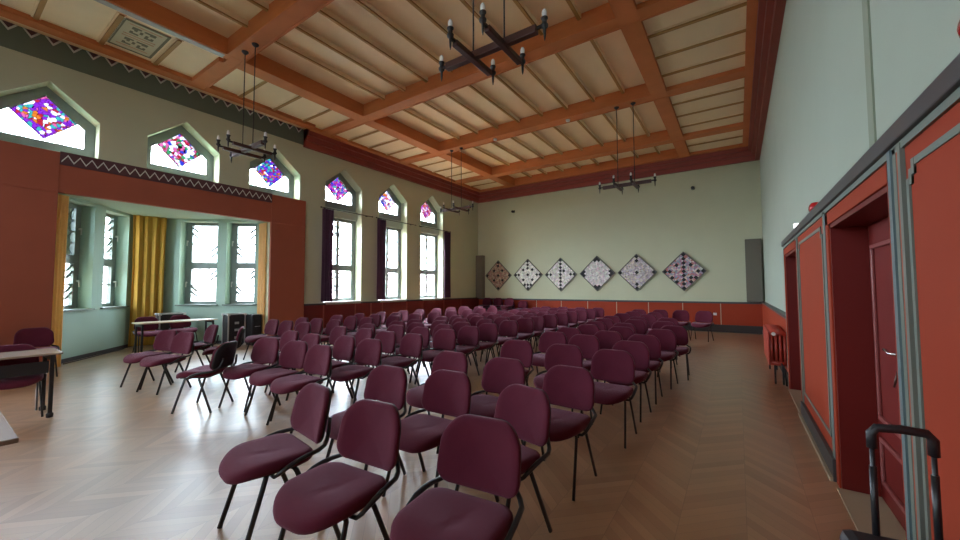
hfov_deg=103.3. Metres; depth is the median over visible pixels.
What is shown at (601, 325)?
padded chair
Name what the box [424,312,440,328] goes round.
padded chair
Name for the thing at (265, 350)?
padded chair
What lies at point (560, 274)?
picture
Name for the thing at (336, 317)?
padded chair
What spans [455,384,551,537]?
padded chair
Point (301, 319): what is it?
padded chair
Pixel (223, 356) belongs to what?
padded chair
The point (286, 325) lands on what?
padded chair
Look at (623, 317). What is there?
padded chair
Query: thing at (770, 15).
trim
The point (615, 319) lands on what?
padded chair
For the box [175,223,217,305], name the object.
window
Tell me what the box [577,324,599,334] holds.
padded chair
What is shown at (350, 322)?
padded chair
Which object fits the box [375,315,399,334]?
padded chair
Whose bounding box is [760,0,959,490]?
wall
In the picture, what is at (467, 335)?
padded chair
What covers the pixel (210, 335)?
padded chair
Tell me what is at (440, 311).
padded chair
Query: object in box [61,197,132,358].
wall
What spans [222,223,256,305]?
window
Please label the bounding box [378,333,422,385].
padded chair
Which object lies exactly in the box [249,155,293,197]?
window
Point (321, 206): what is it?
curtain rod
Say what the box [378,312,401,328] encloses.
padded chair
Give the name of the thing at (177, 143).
window
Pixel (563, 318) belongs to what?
padded chair
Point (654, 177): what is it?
candle holder
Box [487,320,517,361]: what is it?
padded chair
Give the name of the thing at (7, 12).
trim
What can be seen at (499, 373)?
padded chair
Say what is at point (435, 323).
padded chair
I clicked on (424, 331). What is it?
padded chair
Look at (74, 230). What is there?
window
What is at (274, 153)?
candle holder
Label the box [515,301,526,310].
padded chair
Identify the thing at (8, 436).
side table
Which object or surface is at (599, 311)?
padded chair
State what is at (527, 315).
padded chair
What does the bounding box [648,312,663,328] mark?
padded chair
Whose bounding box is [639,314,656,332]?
padded chair
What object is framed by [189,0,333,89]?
ceiling beam
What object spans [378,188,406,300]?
window
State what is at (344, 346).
padded chair
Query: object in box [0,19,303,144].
trim
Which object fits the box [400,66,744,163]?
ceiling beam
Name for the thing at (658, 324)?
padded chair
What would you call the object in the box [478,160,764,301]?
wall
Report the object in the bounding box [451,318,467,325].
padded chair
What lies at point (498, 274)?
picture
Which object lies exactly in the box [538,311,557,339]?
padded chair
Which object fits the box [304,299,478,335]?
trim
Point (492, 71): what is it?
candle holder
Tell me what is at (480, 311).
padded chair
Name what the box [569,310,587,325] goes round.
padded chair
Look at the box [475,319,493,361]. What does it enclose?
padded chair
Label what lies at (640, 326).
padded chair
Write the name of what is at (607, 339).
padded chair
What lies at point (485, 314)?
padded chair
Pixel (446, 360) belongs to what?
padded chair
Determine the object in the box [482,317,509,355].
padded chair
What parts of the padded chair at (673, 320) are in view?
backrest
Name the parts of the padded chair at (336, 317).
backrest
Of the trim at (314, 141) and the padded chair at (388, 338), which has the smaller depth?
the padded chair at (388, 338)
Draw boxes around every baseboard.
[61,341,220,363]
[682,323,762,333]
[800,401,836,481]
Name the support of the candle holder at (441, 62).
on the chandelier at (499, 43)
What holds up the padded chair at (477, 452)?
on the floor
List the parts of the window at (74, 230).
glass pane, glass pane, sill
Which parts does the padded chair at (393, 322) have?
backrest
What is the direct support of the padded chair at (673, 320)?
on the floor
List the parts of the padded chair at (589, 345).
backrest, seat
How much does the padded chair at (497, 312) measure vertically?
0.829 m
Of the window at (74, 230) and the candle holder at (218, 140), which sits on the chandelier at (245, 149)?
the candle holder at (218, 140)
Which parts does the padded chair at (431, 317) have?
backrest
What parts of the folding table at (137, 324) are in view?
leg, leg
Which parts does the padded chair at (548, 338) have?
seat, backrest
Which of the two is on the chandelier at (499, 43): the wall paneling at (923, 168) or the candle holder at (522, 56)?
the candle holder at (522, 56)
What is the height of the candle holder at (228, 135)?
0.320 m
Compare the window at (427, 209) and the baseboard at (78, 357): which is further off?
the window at (427, 209)
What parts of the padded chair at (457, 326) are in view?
backrest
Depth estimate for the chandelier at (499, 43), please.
4.03 m
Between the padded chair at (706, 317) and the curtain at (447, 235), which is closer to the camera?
the padded chair at (706, 317)
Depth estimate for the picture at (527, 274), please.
17.00 m
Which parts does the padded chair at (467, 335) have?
seat, backrest, leg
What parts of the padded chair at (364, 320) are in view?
seat, backrest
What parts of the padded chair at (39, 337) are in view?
backrest, seat, leg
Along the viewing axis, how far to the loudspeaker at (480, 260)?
18.23 m
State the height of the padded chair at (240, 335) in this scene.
0.829 m
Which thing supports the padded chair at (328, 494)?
on the floor
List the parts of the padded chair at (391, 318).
seat, backrest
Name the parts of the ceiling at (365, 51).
ornament panel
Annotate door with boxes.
[783,240,801,412]
[825,164,906,539]
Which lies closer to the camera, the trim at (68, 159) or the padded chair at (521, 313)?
the trim at (68, 159)
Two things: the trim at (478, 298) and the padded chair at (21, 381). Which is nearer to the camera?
the padded chair at (21, 381)
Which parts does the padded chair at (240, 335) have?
seat, backrest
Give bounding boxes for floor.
[0,325,905,539]
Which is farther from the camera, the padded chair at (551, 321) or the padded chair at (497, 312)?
the padded chair at (497, 312)
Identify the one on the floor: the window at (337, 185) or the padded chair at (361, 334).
the padded chair at (361, 334)
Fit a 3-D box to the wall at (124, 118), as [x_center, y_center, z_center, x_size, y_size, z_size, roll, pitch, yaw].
[-5.893,-1.386,10.543,0.500,6.800,20.500,-2,-3,34]
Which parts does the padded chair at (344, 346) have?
seat, backrest, leg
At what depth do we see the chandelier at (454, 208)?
12.55 m
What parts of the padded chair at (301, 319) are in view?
backrest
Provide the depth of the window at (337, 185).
12.62 m
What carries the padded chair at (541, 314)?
on the floor
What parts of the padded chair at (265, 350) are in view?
leg, seat, leg, leg, backrest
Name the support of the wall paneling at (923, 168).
attached to the wall at (816, 127)
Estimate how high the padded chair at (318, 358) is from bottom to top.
0.829 m
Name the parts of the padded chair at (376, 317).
backrest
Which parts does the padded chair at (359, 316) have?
backrest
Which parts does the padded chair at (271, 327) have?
seat, backrest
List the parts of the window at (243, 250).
sill, glass pane, glass pane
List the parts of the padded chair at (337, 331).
backrest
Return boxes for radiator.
[763,324,787,385]
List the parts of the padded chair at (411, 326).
backrest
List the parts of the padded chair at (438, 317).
backrest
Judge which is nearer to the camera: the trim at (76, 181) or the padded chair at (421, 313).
the trim at (76, 181)
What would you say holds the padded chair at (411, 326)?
on the floor
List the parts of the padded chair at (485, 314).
backrest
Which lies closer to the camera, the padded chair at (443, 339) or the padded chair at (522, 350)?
the padded chair at (522, 350)
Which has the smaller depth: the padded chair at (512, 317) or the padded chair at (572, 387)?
the padded chair at (572, 387)
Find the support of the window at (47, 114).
in the wall at (124, 118)
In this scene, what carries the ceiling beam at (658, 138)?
attached to the ceiling at (365, 51)
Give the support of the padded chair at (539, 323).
on the floor
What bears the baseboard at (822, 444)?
attached to the wall at (816, 127)
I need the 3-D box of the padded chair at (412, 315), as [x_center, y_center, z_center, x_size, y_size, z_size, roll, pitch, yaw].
[-1.866,1.568,9.960,0.555,0.829,0.600,-2,-3,31]
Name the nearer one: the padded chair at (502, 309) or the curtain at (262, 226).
the curtain at (262, 226)
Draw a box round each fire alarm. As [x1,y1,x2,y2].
[808,202,817,211]
[957,20,959,37]
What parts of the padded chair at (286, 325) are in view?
backrest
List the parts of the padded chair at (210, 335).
leg, leg, seat, backrest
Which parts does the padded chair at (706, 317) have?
seat, backrest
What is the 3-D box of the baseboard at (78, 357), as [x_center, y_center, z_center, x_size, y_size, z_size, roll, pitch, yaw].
[-8.129,1.933,9.483,2.239,0.080,3.970,-2,-3,34]
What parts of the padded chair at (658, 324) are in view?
backrest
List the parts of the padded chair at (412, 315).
backrest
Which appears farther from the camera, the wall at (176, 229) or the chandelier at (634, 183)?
the wall at (176, 229)
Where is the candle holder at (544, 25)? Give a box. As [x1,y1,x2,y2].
[537,8,547,40]
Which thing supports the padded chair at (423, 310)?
on the floor
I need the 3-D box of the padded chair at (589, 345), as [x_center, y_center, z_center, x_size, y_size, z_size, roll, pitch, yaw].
[1.362,1.334,5.220,0.555,0.829,0.600,-2,-3,34]
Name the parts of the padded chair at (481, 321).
backrest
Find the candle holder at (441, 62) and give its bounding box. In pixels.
[439,55,444,81]
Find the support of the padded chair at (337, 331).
on the floor
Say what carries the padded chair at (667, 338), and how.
on the floor
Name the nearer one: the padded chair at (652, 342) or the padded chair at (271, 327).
the padded chair at (652, 342)
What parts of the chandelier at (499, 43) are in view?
hanging rod, hanging rod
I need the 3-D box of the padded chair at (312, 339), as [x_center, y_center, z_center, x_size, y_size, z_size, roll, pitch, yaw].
[-2.631,1.353,5.429,0.555,0.829,0.600,-2,-3,34]
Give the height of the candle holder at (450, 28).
0.320 m
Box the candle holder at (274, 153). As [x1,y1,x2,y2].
[272,144,276,160]
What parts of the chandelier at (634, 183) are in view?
hanging rod, hanging rod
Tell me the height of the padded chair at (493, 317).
0.829 m
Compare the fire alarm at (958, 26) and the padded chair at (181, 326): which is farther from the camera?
the padded chair at (181, 326)
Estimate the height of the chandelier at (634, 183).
2.170 m
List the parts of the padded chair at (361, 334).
backrest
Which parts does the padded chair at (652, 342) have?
backrest, seat, leg, leg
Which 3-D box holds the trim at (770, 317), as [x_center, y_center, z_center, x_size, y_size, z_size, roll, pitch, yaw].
[6.923,1.342,8.966,0.080,0.860,7.900,-2,-3,34]
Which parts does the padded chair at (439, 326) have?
seat, backrest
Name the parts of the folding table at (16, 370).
leg, leg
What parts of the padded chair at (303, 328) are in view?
backrest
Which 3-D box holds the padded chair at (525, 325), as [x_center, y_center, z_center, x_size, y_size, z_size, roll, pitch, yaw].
[0.884,1.482,8.304,0.555,0.829,0.600,-2,-3,32]
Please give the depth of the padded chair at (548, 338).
5.83 m
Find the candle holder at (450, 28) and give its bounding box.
[447,19,454,49]
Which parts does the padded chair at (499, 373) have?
seat, backrest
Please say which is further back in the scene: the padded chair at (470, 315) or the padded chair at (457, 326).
the padded chair at (470, 315)
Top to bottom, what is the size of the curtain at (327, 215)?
2.830 m
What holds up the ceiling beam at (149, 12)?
attached to the ceiling at (365, 51)
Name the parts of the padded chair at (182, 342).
leg, leg, seat, leg, backrest, leg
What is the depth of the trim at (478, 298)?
14.29 m
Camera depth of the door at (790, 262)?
5.57 m
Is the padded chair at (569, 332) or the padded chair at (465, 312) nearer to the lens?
the padded chair at (569, 332)
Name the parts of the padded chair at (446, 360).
seat, backrest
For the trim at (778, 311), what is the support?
attached to the wall at (816, 127)
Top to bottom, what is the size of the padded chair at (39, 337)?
0.829 m
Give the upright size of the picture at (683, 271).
1.420 m
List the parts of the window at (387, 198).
stained glass, sill, casement frame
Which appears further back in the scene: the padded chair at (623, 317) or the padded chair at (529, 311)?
the padded chair at (529, 311)
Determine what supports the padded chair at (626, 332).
on the floor
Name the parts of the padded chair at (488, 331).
seat, backrest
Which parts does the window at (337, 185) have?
stained glass, sill, casement frame, glass pane, glass pane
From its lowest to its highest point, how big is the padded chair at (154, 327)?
0.829 m
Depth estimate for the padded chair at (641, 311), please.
11.78 m
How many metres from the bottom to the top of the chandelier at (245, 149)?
2.110 m
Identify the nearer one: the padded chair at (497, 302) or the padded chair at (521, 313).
the padded chair at (521, 313)
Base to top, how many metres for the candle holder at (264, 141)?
0.320 m
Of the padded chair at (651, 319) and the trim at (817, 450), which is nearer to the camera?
the trim at (817, 450)
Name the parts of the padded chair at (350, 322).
backrest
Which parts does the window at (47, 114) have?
clear glass, stained glass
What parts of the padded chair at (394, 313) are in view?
backrest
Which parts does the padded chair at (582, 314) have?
seat, backrest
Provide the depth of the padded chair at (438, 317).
9.02 m
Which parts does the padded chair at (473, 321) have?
backrest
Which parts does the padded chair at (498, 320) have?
backrest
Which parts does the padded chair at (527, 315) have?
backrest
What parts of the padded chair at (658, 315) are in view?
backrest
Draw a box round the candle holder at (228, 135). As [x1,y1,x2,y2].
[226,130,232,146]
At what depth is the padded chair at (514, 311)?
11.93 m
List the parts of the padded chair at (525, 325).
seat, backrest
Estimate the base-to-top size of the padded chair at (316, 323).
0.829 m
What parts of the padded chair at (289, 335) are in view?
backrest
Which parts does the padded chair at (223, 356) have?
leg, leg, seat, leg, backrest, leg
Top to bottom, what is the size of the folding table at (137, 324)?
0.745 m
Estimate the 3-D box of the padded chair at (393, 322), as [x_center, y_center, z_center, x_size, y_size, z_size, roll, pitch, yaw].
[-1.811,1.455,7.590,0.555,0.829,0.600,-2,-3,30]
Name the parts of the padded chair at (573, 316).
seat, backrest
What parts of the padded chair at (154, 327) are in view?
backrest, seat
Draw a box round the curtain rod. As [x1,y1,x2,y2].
[321,206,372,217]
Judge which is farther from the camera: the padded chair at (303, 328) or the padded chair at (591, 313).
the padded chair at (591, 313)
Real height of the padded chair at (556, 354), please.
0.829 m
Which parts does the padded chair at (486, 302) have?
backrest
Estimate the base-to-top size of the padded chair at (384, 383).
0.829 m
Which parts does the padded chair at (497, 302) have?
backrest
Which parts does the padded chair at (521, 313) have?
backrest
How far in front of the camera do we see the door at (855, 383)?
2.74 m
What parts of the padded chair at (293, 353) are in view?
leg, seat, backrest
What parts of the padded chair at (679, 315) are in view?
backrest, seat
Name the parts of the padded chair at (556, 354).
seat, backrest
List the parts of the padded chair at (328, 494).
leg, seat, leg, leg, backrest, leg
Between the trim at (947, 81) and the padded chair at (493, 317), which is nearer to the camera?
the trim at (947, 81)
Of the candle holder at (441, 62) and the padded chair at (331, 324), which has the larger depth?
the padded chair at (331, 324)
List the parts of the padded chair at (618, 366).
backrest, seat, leg, leg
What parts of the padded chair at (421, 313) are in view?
backrest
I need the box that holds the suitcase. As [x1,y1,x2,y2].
[840,424,943,539]
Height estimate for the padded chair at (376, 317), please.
0.829 m
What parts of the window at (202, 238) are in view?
sill, glass pane, glass pane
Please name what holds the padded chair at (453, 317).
on the floor
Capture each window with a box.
[0,86,95,157]
[63,203,94,311]
[100,213,128,308]
[147,125,213,181]
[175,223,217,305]
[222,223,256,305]
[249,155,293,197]
[324,173,360,302]
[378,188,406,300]
[421,200,442,299]
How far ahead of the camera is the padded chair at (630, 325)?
7.20 m
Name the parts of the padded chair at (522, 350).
backrest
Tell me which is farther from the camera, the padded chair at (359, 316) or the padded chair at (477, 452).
the padded chair at (359, 316)
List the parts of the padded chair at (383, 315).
backrest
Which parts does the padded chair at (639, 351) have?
seat, backrest, leg, leg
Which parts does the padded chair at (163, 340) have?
leg, seat, leg, backrest, leg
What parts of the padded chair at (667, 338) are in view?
backrest, seat, leg, leg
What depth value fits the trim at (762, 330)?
6.42 m
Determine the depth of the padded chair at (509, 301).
17.06 m
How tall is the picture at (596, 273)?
1.420 m
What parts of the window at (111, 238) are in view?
glass pane, glass pane, sill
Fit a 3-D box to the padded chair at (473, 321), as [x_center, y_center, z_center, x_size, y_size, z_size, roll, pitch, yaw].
[-0.177,1.516,8.956,0.555,0.829,0.600,-2,-3,33]
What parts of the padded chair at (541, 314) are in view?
backrest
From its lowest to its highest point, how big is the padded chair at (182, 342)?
0.829 m
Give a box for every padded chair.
[0,344,46,416]
[13,327,59,376]
[120,330,176,389]
[132,316,163,352]
[136,332,194,394]
[169,315,197,341]
[171,340,237,413]
[174,324,218,372]
[202,326,244,365]
[217,383,331,539]
[218,337,279,411]
[243,319,278,359]
[244,340,307,421]
[252,330,298,392]
[266,344,331,433]
[268,320,292,364]
[268,333,320,400]
[273,399,400,539]
[279,317,307,336]
[279,322,310,341]
[298,318,322,339]
[306,326,346,377]
[308,335,355,398]
[320,315,342,343]
[320,319,340,345]
[325,365,406,474]
[329,316,356,343]
[330,328,372,385]
[330,338,381,404]
[340,323,375,367]
[347,317,372,336]
[350,313,364,330]
[350,331,395,388]
[356,314,380,330]
[367,325,403,366]
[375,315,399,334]
[376,312,386,327]
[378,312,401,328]
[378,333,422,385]
[382,369,470,496]
[385,321,405,354]
[390,414,524,539]
[392,319,422,357]
[392,327,429,382]
[396,322,424,370]
[398,310,408,322]
[405,311,423,324]
[405,313,420,328]
[406,351,467,453]
[414,329,455,384]
[415,320,446,364]
[416,309,424,320]
[416,324,451,371]
[423,310,441,329]
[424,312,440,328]
[430,316,447,336]
[444,326,479,375]
[445,310,457,322]
[448,315,462,324]
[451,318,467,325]
[452,322,470,365]
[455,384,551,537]
[461,309,472,317]
[466,323,497,366]
[467,313,479,321]
[469,316,485,351]
[470,357,525,444]
[475,308,486,315]
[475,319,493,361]
[478,298,490,310]
[481,312,493,341]
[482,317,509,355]
[486,314,501,346]
[486,339,533,394]
[487,307,497,313]
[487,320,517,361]
[489,298,501,309]
[496,311,507,314]
[498,315,522,348]
[500,298,513,310]
[501,304,513,310]
[501,313,513,317]
[507,318,533,352]
[508,309,519,314]
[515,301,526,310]
[516,311,529,340]
[521,316,544,351]
[522,313,537,345]
[523,365,596,500]
[526,331,566,385]
[527,310,538,338]
[528,312,548,340]
[533,314,557,348]
[533,344,583,413]
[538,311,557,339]
[554,313,568,328]
[556,327,580,343]
[557,309,567,312]
[558,311,578,327]
[568,334,599,381]
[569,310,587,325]
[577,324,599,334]
[578,349,637,448]
[582,309,595,321]
[583,321,605,359]
[586,330,622,360]
[591,308,603,319]
[595,318,613,330]
[600,340,651,422]
[603,316,620,323]
[608,326,633,340]
[613,323,635,333]
[614,313,630,322]
[624,319,645,334]
[626,311,639,316]
[627,334,663,404]
[629,317,647,334]
[632,309,645,314]
[638,329,678,389]
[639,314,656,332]
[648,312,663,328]
[651,321,677,364]
[653,310,667,317]
[657,325,690,380]
[658,318,679,356]
[672,310,690,337]
[690,311,713,341]
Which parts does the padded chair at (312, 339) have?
backrest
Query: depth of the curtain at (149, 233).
10.00 m
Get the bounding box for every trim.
[0,0,757,192]
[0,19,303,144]
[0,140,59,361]
[58,164,271,221]
[60,151,271,202]
[267,195,305,335]
[303,129,479,202]
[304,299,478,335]
[304,303,325,305]
[361,301,379,302]
[443,297,477,299]
[478,298,761,303]
[479,146,754,202]
[479,299,762,325]
[748,0,785,160]
[761,301,785,318]
[762,304,787,371]
[762,330,787,381]
[781,53,959,246]
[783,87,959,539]
[799,413,832,481]
[862,0,876,147]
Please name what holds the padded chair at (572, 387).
on the floor
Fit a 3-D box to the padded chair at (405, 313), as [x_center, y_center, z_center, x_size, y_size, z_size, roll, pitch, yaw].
[-2.453,1.636,11.356,0.555,0.829,0.600,-2,-3,31]
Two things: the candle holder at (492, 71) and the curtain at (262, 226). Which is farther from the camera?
the curtain at (262, 226)
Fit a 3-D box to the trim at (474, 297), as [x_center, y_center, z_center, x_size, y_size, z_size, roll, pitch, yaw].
[-0.799,1.306,17.374,0.110,0.050,2.680,-2,-3,34]
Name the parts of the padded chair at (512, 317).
backrest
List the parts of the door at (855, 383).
panel moulding, lever, panel moulding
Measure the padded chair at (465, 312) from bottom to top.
0.829 m
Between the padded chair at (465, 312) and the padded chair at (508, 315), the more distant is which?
the padded chair at (465, 312)
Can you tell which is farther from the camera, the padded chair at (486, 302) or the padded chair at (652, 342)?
the padded chair at (486, 302)
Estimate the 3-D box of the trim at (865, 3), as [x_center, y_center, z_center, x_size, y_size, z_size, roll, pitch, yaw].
[2.358,-2.496,2.366,0.010,3.800,0.110,-2,-3,34]
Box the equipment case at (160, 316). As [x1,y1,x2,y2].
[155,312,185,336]
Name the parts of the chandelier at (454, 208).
hanging rod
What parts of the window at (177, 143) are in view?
clear glass, stained glass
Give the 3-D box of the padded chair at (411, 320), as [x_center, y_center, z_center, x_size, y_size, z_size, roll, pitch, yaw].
[-1.521,1.475,8.033,0.555,0.829,0.600,-2,-3,30]
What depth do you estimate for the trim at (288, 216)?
10.63 m
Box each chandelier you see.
[216,42,276,163]
[439,0,547,83]
[440,147,473,214]
[598,102,656,193]
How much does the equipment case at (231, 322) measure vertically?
0.845 m
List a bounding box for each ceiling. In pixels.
[0,0,746,189]
[58,193,263,222]
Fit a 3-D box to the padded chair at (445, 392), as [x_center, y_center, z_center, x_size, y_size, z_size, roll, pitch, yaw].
[-0.373,1.225,2.847,0.555,0.829,0.600,-2,-3,32]
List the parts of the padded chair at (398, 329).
backrest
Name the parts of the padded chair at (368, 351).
leg, seat, leg, leg, backrest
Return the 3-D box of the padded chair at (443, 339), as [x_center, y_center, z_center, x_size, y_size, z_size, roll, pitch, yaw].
[-0.687,1.377,6.022,0.555,0.829,0.600,-2,-3,33]
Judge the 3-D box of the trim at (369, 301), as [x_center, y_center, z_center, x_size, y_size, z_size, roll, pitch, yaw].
[-3.749,1.106,13.033,0.110,0.050,0.745,-2,-3,34]
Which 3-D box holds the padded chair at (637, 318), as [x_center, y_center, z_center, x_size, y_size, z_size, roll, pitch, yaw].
[3.489,1.486,8.510,0.555,0.829,0.600,-2,-3,34]
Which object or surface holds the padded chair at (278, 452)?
on the floor
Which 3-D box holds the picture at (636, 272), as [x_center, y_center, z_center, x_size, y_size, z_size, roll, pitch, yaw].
[5.953,0.093,14.426,1.420,1.420,0.060,-2,-3,34]
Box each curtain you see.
[49,194,68,366]
[128,215,166,346]
[257,223,266,333]
[321,208,333,301]
[376,219,385,299]
[444,232,450,297]
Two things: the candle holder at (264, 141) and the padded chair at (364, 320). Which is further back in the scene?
the padded chair at (364, 320)
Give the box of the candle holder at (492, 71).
[490,59,495,83]
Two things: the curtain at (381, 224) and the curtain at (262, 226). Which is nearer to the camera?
the curtain at (262, 226)
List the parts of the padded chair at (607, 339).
backrest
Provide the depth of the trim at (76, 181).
8.27 m
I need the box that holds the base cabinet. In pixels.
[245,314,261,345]
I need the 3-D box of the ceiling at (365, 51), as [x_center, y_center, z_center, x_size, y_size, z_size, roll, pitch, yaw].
[-1.143,-4.620,7.463,12.400,0.655,20.500,-2,-3,34]
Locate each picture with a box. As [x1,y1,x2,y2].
[485,261,510,290]
[514,259,542,290]
[545,258,576,290]
[580,256,614,290]
[618,254,656,290]
[662,252,706,290]
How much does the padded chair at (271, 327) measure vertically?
0.829 m
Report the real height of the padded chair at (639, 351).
0.829 m
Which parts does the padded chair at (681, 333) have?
backrest, seat, leg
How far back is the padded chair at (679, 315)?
11.31 m
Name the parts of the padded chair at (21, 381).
backrest, seat, leg, leg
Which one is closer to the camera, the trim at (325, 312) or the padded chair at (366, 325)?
the padded chair at (366, 325)
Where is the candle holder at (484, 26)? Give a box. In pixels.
[479,2,487,34]
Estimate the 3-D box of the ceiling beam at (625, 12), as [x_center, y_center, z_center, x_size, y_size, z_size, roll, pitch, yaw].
[1.810,-4.610,5.455,0.340,0.520,19.900,-2,-3,34]
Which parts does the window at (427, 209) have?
stained glass, casement frame, sill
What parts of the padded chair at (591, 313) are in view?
backrest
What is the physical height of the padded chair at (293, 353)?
0.829 m
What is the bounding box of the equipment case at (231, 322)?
[220,313,246,344]
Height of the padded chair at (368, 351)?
0.829 m
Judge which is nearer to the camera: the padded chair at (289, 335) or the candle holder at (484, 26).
the candle holder at (484, 26)
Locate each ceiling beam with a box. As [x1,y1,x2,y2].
[94,0,514,187]
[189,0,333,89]
[322,0,697,136]
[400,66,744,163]
[455,122,743,183]
[608,0,689,157]
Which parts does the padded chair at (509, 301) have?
backrest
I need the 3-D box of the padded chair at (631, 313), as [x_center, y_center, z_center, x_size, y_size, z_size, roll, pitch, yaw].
[4.197,1.582,10.566,0.555,0.829,0.600,-2,-3,34]
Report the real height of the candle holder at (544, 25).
0.320 m
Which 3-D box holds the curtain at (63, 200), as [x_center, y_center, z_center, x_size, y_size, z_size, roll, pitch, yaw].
[-7.980,0.197,7.205,0.030,3.270,0.189,0,-3,2]
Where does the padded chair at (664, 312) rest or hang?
on the floor
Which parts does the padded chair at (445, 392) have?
leg, leg, seat, leg, backrest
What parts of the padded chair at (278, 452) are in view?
leg, leg, seat, leg, leg, backrest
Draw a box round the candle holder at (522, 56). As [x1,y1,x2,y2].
[520,47,525,74]
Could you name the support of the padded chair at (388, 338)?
on the floor
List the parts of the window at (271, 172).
clear glass, stained glass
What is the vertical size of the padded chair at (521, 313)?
0.829 m
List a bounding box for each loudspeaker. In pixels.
[476,255,484,297]
[745,238,763,301]
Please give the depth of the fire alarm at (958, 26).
1.22 m
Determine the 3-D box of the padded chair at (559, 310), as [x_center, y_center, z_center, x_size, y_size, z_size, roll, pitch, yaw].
[2.438,1.640,11.691,0.555,0.829,0.600,-2,-3,38]
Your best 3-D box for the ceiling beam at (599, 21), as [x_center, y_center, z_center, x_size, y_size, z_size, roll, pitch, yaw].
[-0.325,-4.454,8.484,10.320,0.532,0.320,-2,-3,34]
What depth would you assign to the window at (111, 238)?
9.49 m
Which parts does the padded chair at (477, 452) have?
seat, backrest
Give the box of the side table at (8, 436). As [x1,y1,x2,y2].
[0,411,18,445]
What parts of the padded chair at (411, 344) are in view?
seat, backrest, leg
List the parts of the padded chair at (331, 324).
seat, backrest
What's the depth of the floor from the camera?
3.30 m
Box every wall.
[0,46,477,334]
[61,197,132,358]
[163,219,259,340]
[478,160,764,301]
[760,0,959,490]
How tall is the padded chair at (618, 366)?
0.829 m
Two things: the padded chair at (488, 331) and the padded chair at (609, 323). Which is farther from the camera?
the padded chair at (609, 323)
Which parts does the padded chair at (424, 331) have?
seat, backrest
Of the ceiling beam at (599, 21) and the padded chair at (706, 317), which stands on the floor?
the padded chair at (706, 317)
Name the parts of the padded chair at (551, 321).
seat, backrest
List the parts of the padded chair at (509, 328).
seat, backrest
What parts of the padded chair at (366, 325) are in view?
backrest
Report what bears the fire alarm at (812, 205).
attached to the wall at (816, 127)
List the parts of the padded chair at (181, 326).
backrest, seat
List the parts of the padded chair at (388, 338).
seat, backrest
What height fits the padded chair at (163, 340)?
0.829 m
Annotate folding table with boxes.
[0,348,62,417]
[131,318,217,352]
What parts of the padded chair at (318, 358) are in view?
leg, seat, backrest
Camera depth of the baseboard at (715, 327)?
12.64 m
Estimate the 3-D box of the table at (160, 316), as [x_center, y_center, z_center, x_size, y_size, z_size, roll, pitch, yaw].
[-8.054,1.554,9.879,0.300,0.875,0.580,-2,-3,34]
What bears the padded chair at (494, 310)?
on the floor
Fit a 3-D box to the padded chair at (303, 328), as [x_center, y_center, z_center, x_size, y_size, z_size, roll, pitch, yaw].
[-3.627,1.447,7.348,0.555,0.829,0.600,-2,-3,31]
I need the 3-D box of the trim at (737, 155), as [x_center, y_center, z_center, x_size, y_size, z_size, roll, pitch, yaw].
[4.444,-3.923,15.491,11.199,0.949,0.300,-2,-3,34]
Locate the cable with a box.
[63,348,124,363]
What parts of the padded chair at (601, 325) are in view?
backrest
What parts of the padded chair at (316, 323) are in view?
backrest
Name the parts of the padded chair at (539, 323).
seat, backrest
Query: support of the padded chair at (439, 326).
on the floor
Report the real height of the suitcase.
1.084 m
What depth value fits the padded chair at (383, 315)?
10.79 m
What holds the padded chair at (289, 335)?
on the floor
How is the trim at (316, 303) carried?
attached to the wall at (124, 118)
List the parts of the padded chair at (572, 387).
backrest, seat, leg, leg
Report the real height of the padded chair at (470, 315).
0.829 m
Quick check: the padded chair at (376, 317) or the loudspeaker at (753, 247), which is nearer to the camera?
the padded chair at (376, 317)
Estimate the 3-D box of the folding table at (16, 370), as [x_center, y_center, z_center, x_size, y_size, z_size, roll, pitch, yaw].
[-5.635,1.327,3.993,0.560,0.755,1.610,-2,-3,34]
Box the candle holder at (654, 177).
[651,173,656,184]
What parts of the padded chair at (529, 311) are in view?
backrest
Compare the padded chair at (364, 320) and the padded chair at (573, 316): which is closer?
the padded chair at (364, 320)
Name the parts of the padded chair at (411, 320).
backrest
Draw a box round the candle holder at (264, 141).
[262,132,267,148]
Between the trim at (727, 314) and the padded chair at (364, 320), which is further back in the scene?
the trim at (727, 314)
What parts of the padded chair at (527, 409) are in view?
leg, backrest, seat, leg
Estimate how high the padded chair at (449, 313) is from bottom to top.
0.829 m
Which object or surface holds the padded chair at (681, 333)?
on the floor
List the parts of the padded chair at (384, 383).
leg, seat, backrest, leg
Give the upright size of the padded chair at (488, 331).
0.829 m
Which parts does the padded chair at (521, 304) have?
backrest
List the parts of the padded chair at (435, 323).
backrest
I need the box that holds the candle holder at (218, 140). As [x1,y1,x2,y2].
[216,135,222,151]
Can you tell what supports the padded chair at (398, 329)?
on the floor
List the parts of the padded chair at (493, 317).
backrest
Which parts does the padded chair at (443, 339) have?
leg, seat, backrest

